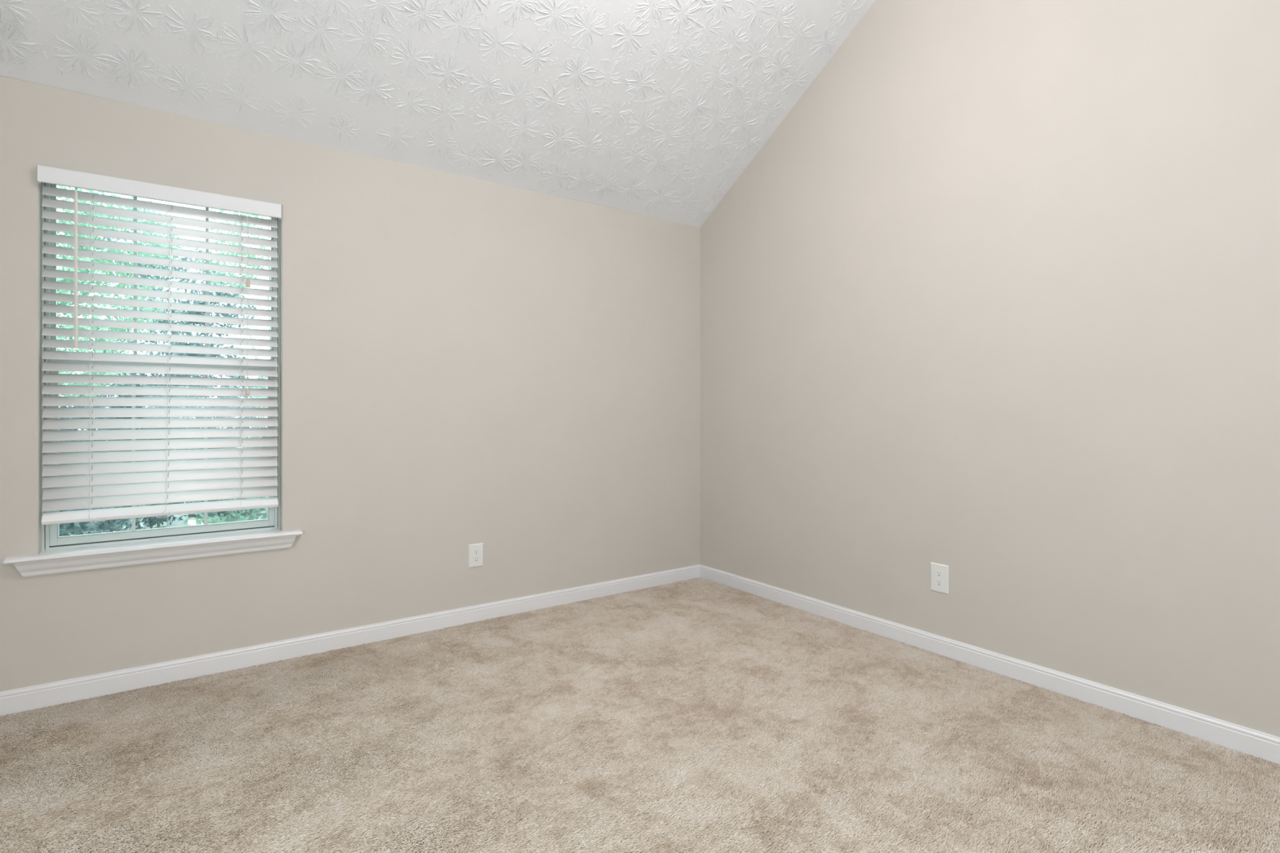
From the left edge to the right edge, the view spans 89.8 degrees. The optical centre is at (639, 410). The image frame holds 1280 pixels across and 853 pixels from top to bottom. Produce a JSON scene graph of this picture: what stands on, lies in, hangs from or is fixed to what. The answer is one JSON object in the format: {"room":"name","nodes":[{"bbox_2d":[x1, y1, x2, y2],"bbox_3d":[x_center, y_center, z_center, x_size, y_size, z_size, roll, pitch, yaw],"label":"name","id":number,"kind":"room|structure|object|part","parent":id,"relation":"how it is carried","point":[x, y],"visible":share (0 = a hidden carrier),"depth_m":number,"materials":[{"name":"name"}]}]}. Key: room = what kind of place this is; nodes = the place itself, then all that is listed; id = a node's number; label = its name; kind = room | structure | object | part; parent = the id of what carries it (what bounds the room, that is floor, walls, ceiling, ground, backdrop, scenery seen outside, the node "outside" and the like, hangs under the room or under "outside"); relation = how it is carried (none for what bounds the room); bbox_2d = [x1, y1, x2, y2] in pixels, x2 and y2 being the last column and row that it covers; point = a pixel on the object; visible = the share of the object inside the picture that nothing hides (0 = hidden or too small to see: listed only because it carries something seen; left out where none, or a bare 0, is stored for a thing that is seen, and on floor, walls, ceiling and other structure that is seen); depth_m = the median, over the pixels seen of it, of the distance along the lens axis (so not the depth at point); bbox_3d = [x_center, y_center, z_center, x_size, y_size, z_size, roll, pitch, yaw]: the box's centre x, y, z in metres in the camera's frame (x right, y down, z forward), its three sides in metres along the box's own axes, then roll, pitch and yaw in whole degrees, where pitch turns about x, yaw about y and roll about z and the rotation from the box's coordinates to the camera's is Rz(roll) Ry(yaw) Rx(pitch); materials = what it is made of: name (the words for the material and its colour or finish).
{"room":"empty bedroom","nodes":[
{"label":"empty bedroom","id":0,"kind":"room"},
{"bbox_2d":[0,75,700,691],"bbox_3d":[-1.421,-0.044,3.281,4.400,2.470,0.160,0,0,-35],"label":"wall","id":1,"kind":"structure","parent":0,"point":[464,361],"depth_m":3.29,"materials":[{"name":"paint"}]},
{"bbox_2d":[2,182,302,577],"bbox_3d":[-2.048,-0.156,2.796,1.010,1.602,0.204,0,0,-35],"label":"window","id":2,"kind":"structure","parent":1,"relation":"in","point":[59,554],"depth_m":2.75,"materials":[{"name":"white plastic"}]},
{"bbox_3d":[-2.028,0.575,2.768,1.010,0.022,0.136,0,0,-35],"label":"sill","id":3,"kind":"part","parent":2,"relation":"part of","materials":[{"name":"white paint"}]},
{"bbox_2d":[37,164,281,524],"bbox_3d":[-2.024,-0.245,2.770,0.833,1.417,0.087,0,0,-35],"label":"blind","id":4,"kind":"object","parent":2,"relation":"attached to","point":[77,491],"visible":1,"depth_m":2.75,"materials":[{"name":"white plastic"}]},
{"bbox_3d":[-2.253,-0.233,2.627,0.018,1.333,0.049,0,0,-35],"label":"ladder cord","id":5,"kind":"part","parent":4,"relation":"part of","materials":[{"name":"white fabric"}]},
{"bbox_3d":[-2.246,-0.239,2.639,0.006,1.320,0.002,0,0,-35],"label":"lift cord","id":6,"kind":"part","parent":4,"relation":"part of","materials":[{"name":"white fabric"}]},
{"bbox_3d":[-2.035,0.431,2.783,0.817,0.045,0.047,0,0,-35],"label":"rail","id":7,"kind":"part","parent":4,"relation":"part of","materials":[{"name":"white plastic"}]},
{"bbox_3d":[-2.040,-0.233,2.778,0.041,1.333,0.049,0,0,-35],"label":"ladder cord","id":8,"kind":"part","parent":4,"relation":"part of","materials":[{"name":"white fabric"}]},
{"bbox_3d":[-2.037,-0.239,2.787,0.018,1.320,0.002,0,0,-35],"label":"lift cord","id":9,"kind":"part","parent":4,"relation":"part of","materials":[{"name":"white fabric"}]},
{"bbox_3d":[-1.822,-0.233,2.932,0.029,1.333,0.049,0,0,-35],"label":"ladder cord","id":10,"kind":"part","parent":4,"relation":"part of","materials":[{"name":"white fabric"}]},
{"bbox_3d":[-1.820,-0.239,2.941,0.005,1.320,0.002,0,0,-35],"label":"lift cord","id":11,"kind":"part","parent":4,"relation":"part of","materials":[{"name":"white fabric"}]},
{"bbox_3d":[-1.782,-0.746,2.916,0.008,0.290,0.005,0,0,-30],"label":"pull cord","id":12,"kind":"part","parent":4,"relation":"part of","materials":[{"name":"white fabric"}]},
{"bbox_3d":[-1.780,-0.497,2.918,0.006,0.788,0.006,0,0,-35],"label":"pull cord","id":13,"kind":"part","parent":4,"relation":"part of","materials":[{"name":"white fabric"}]},
{"bbox_3d":[-2.088,-0.566,2.863,0.796,0.754,0.028,0,0,-35],"label":"sash","id":14,"kind":"part","parent":2,"relation":"part of","materials":[{"name":"white plastic"}]},
{"bbox_3d":[-2.071,0.162,2.839,0.795,0.778,0.025,0,0,-35],"label":"sash","id":15,"kind":"part","parent":2,"relation":"part of","materials":[{"name":"white plastic"}]},
{"bbox_2d":[0,564,700,715],"bbox_3d":[-1.371,1.128,3.210,4.400,0.105,0.014,0,0,-35],"label":"baseboard","id":16,"kind":"structure","parent":1,"relation":"attached to","point":[46,695],"depth_m":3.03,"materials":[{"name":"white paint"}]},
{"bbox_2d":[468,542,483,568],"bbox_3d":[-0.904,0.801,3.545,0.082,0.128,0.008,0,0,-35],"label":"wall outlet","id":17,"kind":"object","parent":1,"relation":"attached to","point":[475,551],"visible":1,"depth_m":3.54,"materials":[{"name":"white plastic"}]},
{"bbox_2d":[473,556,479,561],"bbox_3d":[-0.902,0.821,3.542,0.030,0.025,0.002,0,0,-35],"label":"receptacle","id":18,"kind":"object","parent":17,"relation":"attached to","point":[475,558],"depth_m":3.54,"materials":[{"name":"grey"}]},
{"bbox_2d":[473,549,479,554],"bbox_3d":[-0.902,0.781,3.542,0.030,0.025,0.002,0,0,-35],"label":"receptacle","id":19,"kind":"object","parent":17,"relation":"attached to","point":[475,551],"depth_m":3.54,"materials":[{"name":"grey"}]},
{"bbox_2d":[0,0,875,226],"bbox_3d":[0.101,-2.086,1.136,4.720,1.824,5.441,0,0,-35],"label":"ceiling","id":20,"kind":"structure","parent":0,"point":[656,108],"depth_m":3.07,"materials":[{"name":"white paint"}]},
{"bbox_2d":[0,628,1279,852],"bbox_3d":[0.101,1.224,1.135,4.720,0.115,5.420,0,0,-35],"label":"floor","id":21,"kind":"structure","parent":0,"point":[442,628],"depth_m":2.05,"materials":[{"name":"beige carpet"}]},
{"bbox_2d":[0,577,1279,852],"bbox_3d":[0.101,1.159,1.125,4.385,0.021,5.090,0,0,-35],"label":"carpet","id":22,"kind":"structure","parent":21,"relation":"on","point":[597,661],"depth_m":2.15,"materials":[{"name":"beige carpet"}]},
{"bbox_2d":[700,0,1279,737],"bbox_3d":[1.960,-0.828,2.455,0.160,4.038,5.420,0,0,-35],"label":"wall","id":23,"kind":"structure","parent":0,"point":[995,300],"depth_m":2.76,"materials":[{"name":"paint"}]},
{"bbox_2d":[930,562,948,594],"bbox_3d":[1.426,0.800,3.063,0.008,0.136,0.090,0,0,-35],"label":"wall outlet","id":24,"kind":"object","parent":23,"relation":"attached to","point":[939,572],"visible":1,"depth_m":3.06,"materials":[{"name":"white plastic"}]},
{"bbox_2d":[936,579,942,586],"bbox_3d":[1.424,0.822,3.061,0.002,0.025,0.030,0,0,-35],"label":"receptacle","id":25,"kind":"object","parent":24,"relation":"attached to","point":[939,582],"depth_m":3.06,"materials":[{"name":"grey plastic"}]},
{"bbox_2d":[936,570,942,577],"bbox_3d":[1.424,0.779,3.061,0.002,0.025,0.030,0,0,-35],"label":"receptacle","id":26,"kind":"object","parent":24,"relation":"attached to","point":[939,573],"depth_m":3.06,"materials":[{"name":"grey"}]},
{"bbox_2d":[699,564,1279,764],"bbox_3d":[1.890,1.128,2.405,0.014,0.105,5.100,0,0,-35],"label":"baseboard","id":27,"kind":"structure","parent":23,"relation":"attached to","point":[1265,746],"depth_m":2.69,"materials":[{"name":"white paint"}]},
{"label":"outside","id":28,"kind":"structure","parent":0,"visible":0},
{"bbox_2d":[59,436,265,535],"bbox_3d":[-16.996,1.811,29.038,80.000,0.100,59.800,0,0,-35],"label":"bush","id":29,"kind":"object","parent":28,"point":[192,521],"depth_m":10.43,"materials":[{"name":"green plant"}]},
{"bbox_2d":[58,440,130,536],"bbox_3d":[-4.873,1.003,5.039,1.400,1.565,1.084,0,0,-35],"label":"bush","id":30,"kind":"object","parent":29,"relation":"on","point":[103,527],"visible":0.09,"depth_m":5.30,"materials":[{"name":"green plant"}]},
{"bbox_2d":[57,185,181,396],"bbox_3d":[-6.546,-0.617,7.015,2.545,4.771,1.832,0,0,-35],"label":"tree","id":31,"kind":"object","parent":29,"relation":"on","point":[65,268],"visible":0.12,"depth_m":7.21,"materials":[{"name":"green plant"}]},
{"bbox_2d":[58,384,224,530],"bbox_3d":[-5.210,0.726,6.715,1.523,2.120,1.177,0,0,-35],"label":"bush","id":32,"kind":"object","parent":29,"relation":"on","point":[141,523],"visible":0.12,"depth_m":6.64,"materials":[{"name":"green plant"}]},
{"bbox_2d":[61,204,256,527],"bbox_3d":[-6.953,-0.619,9.448,2.334,4.778,1.890,0,0,-35],"label":"tree","id":33,"kind":"object","parent":29,"relation":"on","point":[176,522],"visible":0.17,"depth_m":9.39,"materials":[{"name":"green plant"}]},
{"bbox_2d":[58,373,267,524],"bbox_3d":[-7.802,0.578,10.437,7.259,2.580,1.135,0,0,-35],"label":"tree","id":34,"kind":"object","parent":29,"relation":"on","point":[245,387],"visible":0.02,"depth_m":10.77,"materials":[{"name":"green plant"}]},
{"bbox_2d":[182,496,267,525],"bbox_3d":[-3.592,1.247,5.772,0.922,1.070,0.794,0,0,-35],"label":"bush","id":35,"kind":"object","parent":29,"relation":"on","point":[254,513],"visible":0.09,"depth_m":5.76,"materials":[{"name":"green plant"}]},
{"bbox_2d":[197,209,271,515],"bbox_3d":[-5.056,-0.622,9.183,2.152,4.779,1.432,0,0,-35],"label":"tree","id":36,"kind":"object","parent":29,"relation":"on","point":[220,211],"visible":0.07,"depth_m":8.85,"materials":[{"name":"green plant"}]}
]}

